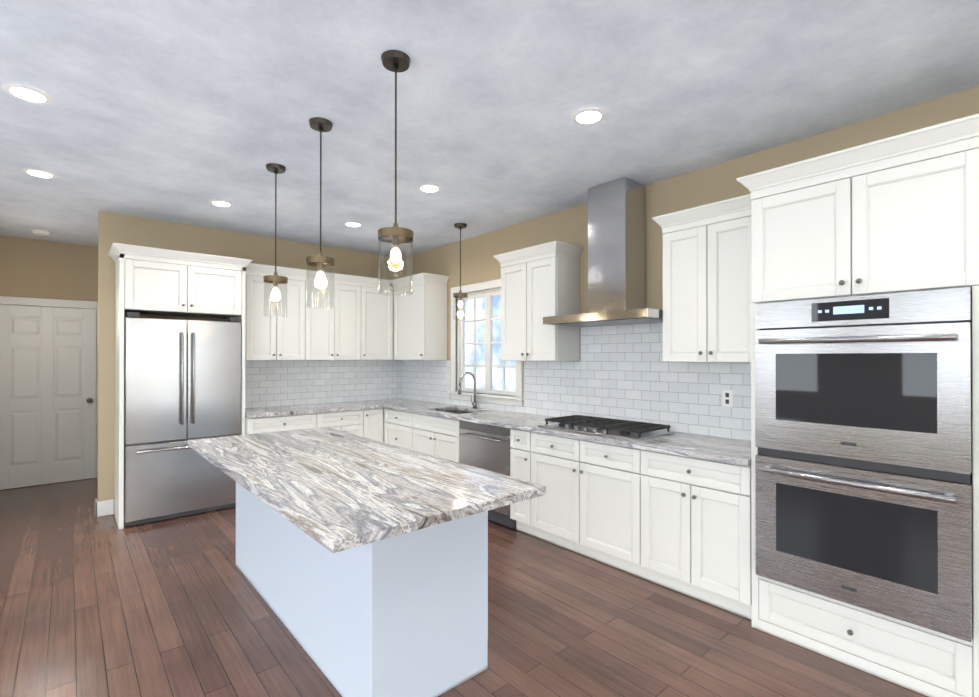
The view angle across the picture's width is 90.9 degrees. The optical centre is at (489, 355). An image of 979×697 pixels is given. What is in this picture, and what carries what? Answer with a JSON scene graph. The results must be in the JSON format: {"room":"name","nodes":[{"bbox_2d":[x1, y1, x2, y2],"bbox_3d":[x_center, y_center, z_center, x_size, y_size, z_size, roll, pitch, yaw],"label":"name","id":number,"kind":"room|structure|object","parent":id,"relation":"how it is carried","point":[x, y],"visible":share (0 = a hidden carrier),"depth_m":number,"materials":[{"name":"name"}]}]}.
{"room":"kitchen","nodes":[
{"label":"kitchen","id":0,"kind":"room"},
{"bbox_2d":[0,235,97,484],"bbox_3d":[-4.907,0.079,5.890,6.500,2.825,0.120,0,0,-41],"label":"wall","id":1,"kind":"structure","parent":0,"point":[31,268],"depth_m":5.62,"materials":[{"name":"beige paint"}]},
{"bbox_2d":[0,296,97,489],"bbox_3d":[-5.104,0.415,5.567,1.060,2.150,0.103,0,0,-41],"label":"hall door","id":2,"kind":"structure","parent":1,"relation":"in","point":[48,394],"depth_m":5.59,"materials":[{"name":"white paint"}]},
{"bbox_2d":[97,211,402,501],"bbox_3d":[-2.438,0.078,5.555,3.220,2.825,0.120,0,0,-41],"label":"wall","id":3,"kind":"structure","parent":0,"point":[134,230],"depth_m":4.75,"materials":[{"name":"beige paint"}]},
{"bbox_2d":[95,499,113,514],"bbox_3d":[-3.319,1.418,4.873,1.036,0.140,0.015,0,0,-41],"label":"baseboard","id":4,"kind":"structure","parent":3,"relation":"attached to","point":[104,508],"depth_m":4.47,"materials":[{"name":"white paint"}]},
{"bbox_2d":[245,263,312,359],"bbox_3d":[-2.369,-0.442,5.318,0.670,0.987,0.326,0,0,-41],"label":"upper cabinet","id":5,"kind":"object","parent":3,"relation":"attached to","point":[278,337],"depth_m":5.19,"materials":[{"name":"grey paint"}]},
{"bbox_2d":[245,360,401,407],"bbox_3d":[-1.979,0.316,5.870,2.095,0.521,0.008,0,0,-41],"label":"tile backsplash","id":6,"kind":"structure","parent":3,"relation":"attached to","point":[270,383],"depth_m":5.80,"materials":[{"name":"white tile"}]},
{"bbox_2d":[313,271,368,359],"bbox_3d":[-1.909,-0.440,5.719,0.790,0.987,0.326,0,0,-41],"label":"upper cabinet","id":7,"kind":"object","parent":3,"relation":"attached to","point":[356,322],"depth_m":5.67,"materials":[{"name":"grey paint"}]},
{"bbox_2d":[369,279,392,359],"bbox_3d":[-1.516,-0.439,6.061,0.493,0.987,0.326,0,0,-41],"label":"upper cabinet","id":8,"kind":"object","parent":3,"relation":"attached to","point":[380,306],"depth_m":6.00,"materials":[{"name":"grey paint"}]},
{"bbox_2d":[393,287,393,359],"bbox_3d":[-1.226,-0.408,6.314,0.390,0.927,0.326,0,0,-41],"label":"upper cabinet","id":9,"kind":"object","parent":3,"relation":"attached to","point":[393,287],"depth_m":6.13,"materials":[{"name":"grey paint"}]},
{"bbox_2d":[0,478,927,696],"bbox_3d":[-1.252,1.525,1.695,6.740,0.100,11.240,0,0,-41],"label":"floor","id":10,"kind":"structure","parent":0,"point":[91,605],"depth_m":2.61,"materials":[{"name":"brown wood"}]},
{"bbox_2d":[109,243,251,529],"bbox_3d":[-2.950,0.269,4.629,1.091,2.435,0.595,0,0,-41],"label":"tall cabinet","id":11,"kind":"object","parent":10,"relation":"on","point":[156,281],"visible":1,"depth_m":4.38,"materials":[{"name":"grey paint"}]},
{"bbox_2d":[124,312,240,525],"bbox_3d":[-2.939,0.557,4.616,0.908,1.860,0.611,0,0,-41],"label":"fridge","id":12,"kind":"object","parent":10,"relation":"on","point":[182,382],"visible":0.88,"depth_m":4.37,"materials":[{"name":"silver metal"}]},
{"bbox_2d":[245,413,324,434],"bbox_3d":[-2.286,1.052,5.192,0.744,0.874,0.616,0,0,-41],"label":"base cabinet","id":13,"kind":"object","parent":10,"relation":"on","point":[315,420],"depth_m":4.94,"materials":[{"name":"grey paint"}]},
{"bbox_2d":[245,401,380,417],"bbox_3d":[-2.012,0.595,5.408,1.440,0.038,0.650,0,0,-41],"label":"countertop","id":14,"kind":"structure","parent":13,"relation":"on","point":[259,412],"depth_m":5.25,"materials":[{"name":"stone"}]},
{"bbox_2d":[325,409,368,437],"bbox_3d":[-1.847,1.053,5.574,0.660,0.874,0.616,0,0,-41],"label":"base cabinet","id":15,"kind":"object","parent":10,"relation":"on","point":[366,423],"depth_m":5.42,"materials":[{"name":"grey paint"}]},
{"bbox_2d":[236,483,487,696],"bbox_3d":[-0.884,1.043,2.865,0.652,0.874,2.040,0,0,-41],"label":"kitchen island","id":16,"kind":"object","parent":10,"relation":"on","point":[361,563],"depth_m":2.12,"materials":[{"name":"grey paint"}]},
{"bbox_2d":[188,427,545,554],"bbox_3d":[-0.892,0.584,2.660,0.952,0.039,2.368,0,0,-41],"label":"island countertop","id":17,"kind":"structure","parent":16,"relation":"on","point":[346,491],"depth_m":2.12,"materials":[{"name":"grey stone"}]},
{"bbox_2d":[369,408,382,441],"bbox_3d":[-1.570,1.054,5.816,0.316,0.874,0.616,0,0,-41],"label":"base cabinet","id":18,"kind":"object","parent":10,"relation":"on","point":[375,415],"depth_m":5.64,"materials":[{"name":"grey paint"}]},
{"bbox_2d":[383,408,459,449],"bbox_3d":[-0.787,1.054,5.633,0.616,0.874,0.682,0,0,-41],"label":"base cabinet","id":19,"kind":"object","parent":10,"relation":"on","point":[398,426],"depth_m":5.32,"materials":[{"name":"grey paint"}]},
{"bbox_2d":[411,428,458,462],"bbox_3d":[-0.330,1.169,5.108,0.616,0.640,0.830,0,0,-41],"label":"base cabinet","id":20,"kind":"object","parent":10,"relation":"on","point":[445,445],"depth_m":4.86,"materials":[{"name":"grey paint"}]},
{"bbox_2d":[459,421,515,528],"bbox_3d":[0.151,1.052,4.513,0.664,0.868,0.692,0,0,-41],"label":"dishwasher","id":21,"kind":"object","parent":10,"relation":"on","point":[484,447],"visible":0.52,"depth_m":4.26,"materials":[{"name":"silver metal"}]},
{"bbox_2d":[510,429,522,531],"bbox_3d":[0.502,1.048,4.155,0.616,0.874,0.300,0,0,-41],"label":"base cabinet","id":22,"kind":"object","parent":10,"relation":"on","point":[516,436],"depth_m":4.02,"materials":[{"name":"grey paint"}]},
{"bbox_2d":[523,431,626,571],"bbox_3d":[0.887,1.046,3.715,0.616,0.874,1.110,0,0,-41],"label":"base cabinet","id":23,"kind":"object","parent":10,"relation":"on","point":[583,508],"depth_m":3.52,"materials":[{"name":"grey paint"}]},
{"bbox_2d":[627,447,751,619],"bbox_3d":[1.415,1.044,3.109,0.616,0.874,0.737,0,0,-41],"label":"base cabinet","id":24,"kind":"object","parent":10,"relation":"on","point":[681,524],"depth_m":2.89,"materials":[{"name":"grey paint"}]},
{"bbox_2d":[361,398,750,466],"bbox_3d":[0.108,0.706,4.586,0.646,0.266,4.677,0,0,-41],"label":"countertop","id":25,"kind":"structure","parent":24,"relation":"on","point":[723,450],"depth_m":3.47,"materials":[{"name":"stone"}]},
{"bbox_2d":[458,372,476,407],"bbox_3d":[-0.253,0.373,5.221,0.257,0.403,0.107,0,0,-41],"label":"faucet","id":26,"kind":"object","parent":25,"relation":"on","point":[474,403],"visible":1,"depth_m":5.24,"materials":[{"name":"silver metal"}]},
{"bbox_2d":[538,415,673,440],"bbox_3d":[0.869,0.539,3.702,0.500,0.058,0.900,0,0,-41],"label":"cooktop","id":27,"kind":"object","parent":25,"relation":"in","point":[624,429],"visible":1,"depth_m":3.57,"materials":[{"name":"silver metal"}]},
{"bbox_2d":[736,113,978,696],"bbox_3d":[1.933,0.253,2.477,0.670,2.450,1.008,0,0,-41],"label":"tall cabinet","id":28,"kind":"object","parent":10,"relation":"on","point":[899,213],"visible":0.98,"depth_m":2.23,"materials":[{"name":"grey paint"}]},
{"bbox_2d":[755,287,972,641],"bbox_3d":[1.901,0.444,2.453,0.698,1.444,0.815,0,0,-41],"label":"wall oven","id":29,"kind":"object","parent":28,"relation":"in","point":[863,444],"visible":1,"depth_m":2.20,"materials":[{"name":"silver metal"}]},
{"bbox_2d":[0,0,978,257],"bbox_3d":[-1.252,-1.400,1.706,6.740,0.100,11.240,0,0,-41],"label":"ceiling","id":30,"kind":"structure","parent":0,"point":[176,110],"depth_m":2.52,"materials":[{"name":"paint"}]},
{"bbox_2d":[1,84,53,103],"bbox_3d":[-2.373,-1.342,2.480,0.196,0.004,0.196,0,0,-41],"label":"recessed light","id":31,"kind":"object","parent":30,"relation":"in","point":[32,95],"visible":1,"depth_m":2.47,"materials":[{"name":"white paint"}]},
{"bbox_2d":[22,168,57,178],"bbox_3d":[-3.308,-1.338,3.549,0.196,0.004,0.196,0,0,-41],"label":"recessed light","id":32,"kind":"object","parent":30,"relation":"in","point":[41,173],"visible":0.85,"depth_m":3.54,"materials":[{"name":"white paint"}]},
{"bbox_2d":[32,229,49,235],"bbox_3d":[-4.811,-1.318,5.170,0.140,0.034,0.140,0,0,-41],"label":"smoke detector","id":33,"kind":"object","parent":30,"relation":"attached to","point":[40,232],"visible":1,"depth_m":5.14,"materials":[{"name":"white plastic"}]},
{"bbox_2d":[208,200,233,206],"bbox_3d":[-2.358,-1.335,4.238,0.196,0.004,0.196,0,0,-41],"label":"recessed light","id":34,"kind":"object","parent":30,"relation":"in","point":[221,203],"visible":0.94,"depth_m":4.22,"materials":[{"name":"white paint"}]},
{"bbox_2d":[263,163,287,317],"bbox_3d":[-1.517,-0.807,3.423,0.160,1.068,0.160,0,0,-41],"label":"pendant light","id":35,"kind":"object","parent":30,"relation":"hanging from","point":[275,279],"visible":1,"depth_m":3.41,"materials":[{"name":"clear glass"}]},
{"bbox_2d":[306,117,334,308],"bbox_3d":[-0.974,-0.810,2.782,0.160,1.068,0.160,0,0,-41],"label":"pendant light","id":36,"kind":"object","parent":30,"relation":"hanging from","point":[320,261],"visible":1,"depth_m":2.77,"materials":[{"name":"clear glass"}]},
{"bbox_2d":[343,222,362,226],"bbox_3d":[-1.387,-1.332,4.906,0.196,0.004,0.196,0,0,-41],"label":"recessed light","id":37,"kind":"object","parent":30,"relation":"in","point":[353,224],"visible":0.88,"depth_m":4.89,"materials":[{"name":"white paint"}]},
{"bbox_2d":[378,50,413,295],"bbox_3d":[-0.425,-0.812,2.186,0.160,1.068,0.160,0,0,-41],"label":"pendant light","id":38,"kind":"object","parent":30,"relation":"hanging from","point":[396,61],"visible":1,"depth_m":2.18,"materials":[{"name":"clear glass"}]},
{"bbox_2d":[417,184,441,192],"bbox_3d":[-0.481,-1.336,3.857,0.196,0.004,0.196,0,0,-41],"label":"recessed light","id":39,"kind":"object","parent":30,"relation":"in","point":[431,188],"visible":0.88,"depth_m":3.85,"materials":[{"name":"white paint"}]},
{"bbox_2d":[453,223,467,319],"bbox_3d":[-0.296,-0.849,4.913,0.152,0.973,0.152,0,0,-41],"label":"pendant light","id":40,"kind":"object","parent":30,"relation":"hanging from","point":[460,295],"visible":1,"depth_m":4.90,"materials":[{"name":"grey metal"}]},
{"bbox_2d":[571,108,606,124],"bbox_3d":[0.558,-1.341,2.713,0.196,0.004,0.196,0,0,-41],"label":"recessed light","id":41,"kind":"object","parent":30,"relation":"in","point":[589,116],"visible":1,"depth_m":2.70,"materials":[{"name":"white paint"}]},
{"bbox_2d":[403,86,978,440],"bbox_3d":[1.242,0.071,3.877,0.120,2.825,11.240,0,0,-41],"label":"wall","id":42,"kind":"structure","parent":0,"point":[480,262],"depth_m":3.71,"materials":[{"name":"beige paint"}]},
{"bbox_2d":[391,273,448,359],"bbox_3d":[-0.864,-0.447,5.911,0.375,1.002,0.751,0,0,-41],"label":"upper cabinet","id":43,"kind":"object","parent":42,"relation":"attached to","point":[420,323],"visible":0.83,"depth_m":5.72,"materials":[{"name":"grey paint"}]},
{"bbox_2d":[448,279,523,405],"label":"window","id":44,"kind":"structure","parent":42,"relation":"in","point":[489,396],"depth_m":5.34,"materials":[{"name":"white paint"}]},
{"bbox_2d":[464,297,515,391],"bbox_3d":[-0.009,-0.141,5.321,0.004,1.120,0.980,0,0,-41],"label":"window panel","id":45,"kind":"object","parent":44,"relation":"attached to","point":[481,346],"depth_m":5.42,"materials":[{"name":"clear glass"}]},
{"bbox_2d":[494,241,583,360],"bbox_3d":[0.435,-0.453,4.421,0.375,1.002,0.789,0,0,-41],"label":"upper cabinet","id":46,"kind":"object","parent":42,"relation":"attached to","point":[539,282],"visible":1,"depth_m":4.25,"materials":[{"name":"grey paint"}]},
{"bbox_2d":[402,322,750,440],"bbox_3d":[0.352,0.161,4.799,0.008,0.823,4.671,0,0,-41],"label":"tile backsplash","id":47,"kind":"structure","parent":42,"relation":"attached to","point":[623,372],"depth_m":3.91,"materials":[{"name":"white tile"}]},
{"bbox_2d":[543,177,662,326],"bbox_3d":[0.933,-0.795,3.756,0.491,1.085,0.950,0,0,-41],"label":"range hood","id":48,"kind":"object","parent":42,"relation":"attached to","point":[616,251],"visible":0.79,"depth_m":3.70,"materials":[{"name":"silver metal"}]},
{"bbox_2d":[652,194,751,362],"bbox_3d":[1.488,-0.458,3.215,0.375,1.002,0.671,0,0,-41],"label":"upper cabinet","id":49,"kind":"object","parent":42,"relation":"attached to","point":[707,303],"visible":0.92,"depth_m":3.10,"materials":[{"name":"grey paint"}]},
{"bbox_2d":[722,390,732,406],"bbox_3d":[1.636,0.294,3.316,0.005,0.115,0.070,0,0,-41],"label":"electrical outlet plate","id":50,"kind":"object","parent":42,"relation":"attached to","point":[727,398],"visible":1,"depth_m":3.30,"materials":[{"name":"white plastic"}]}
]}

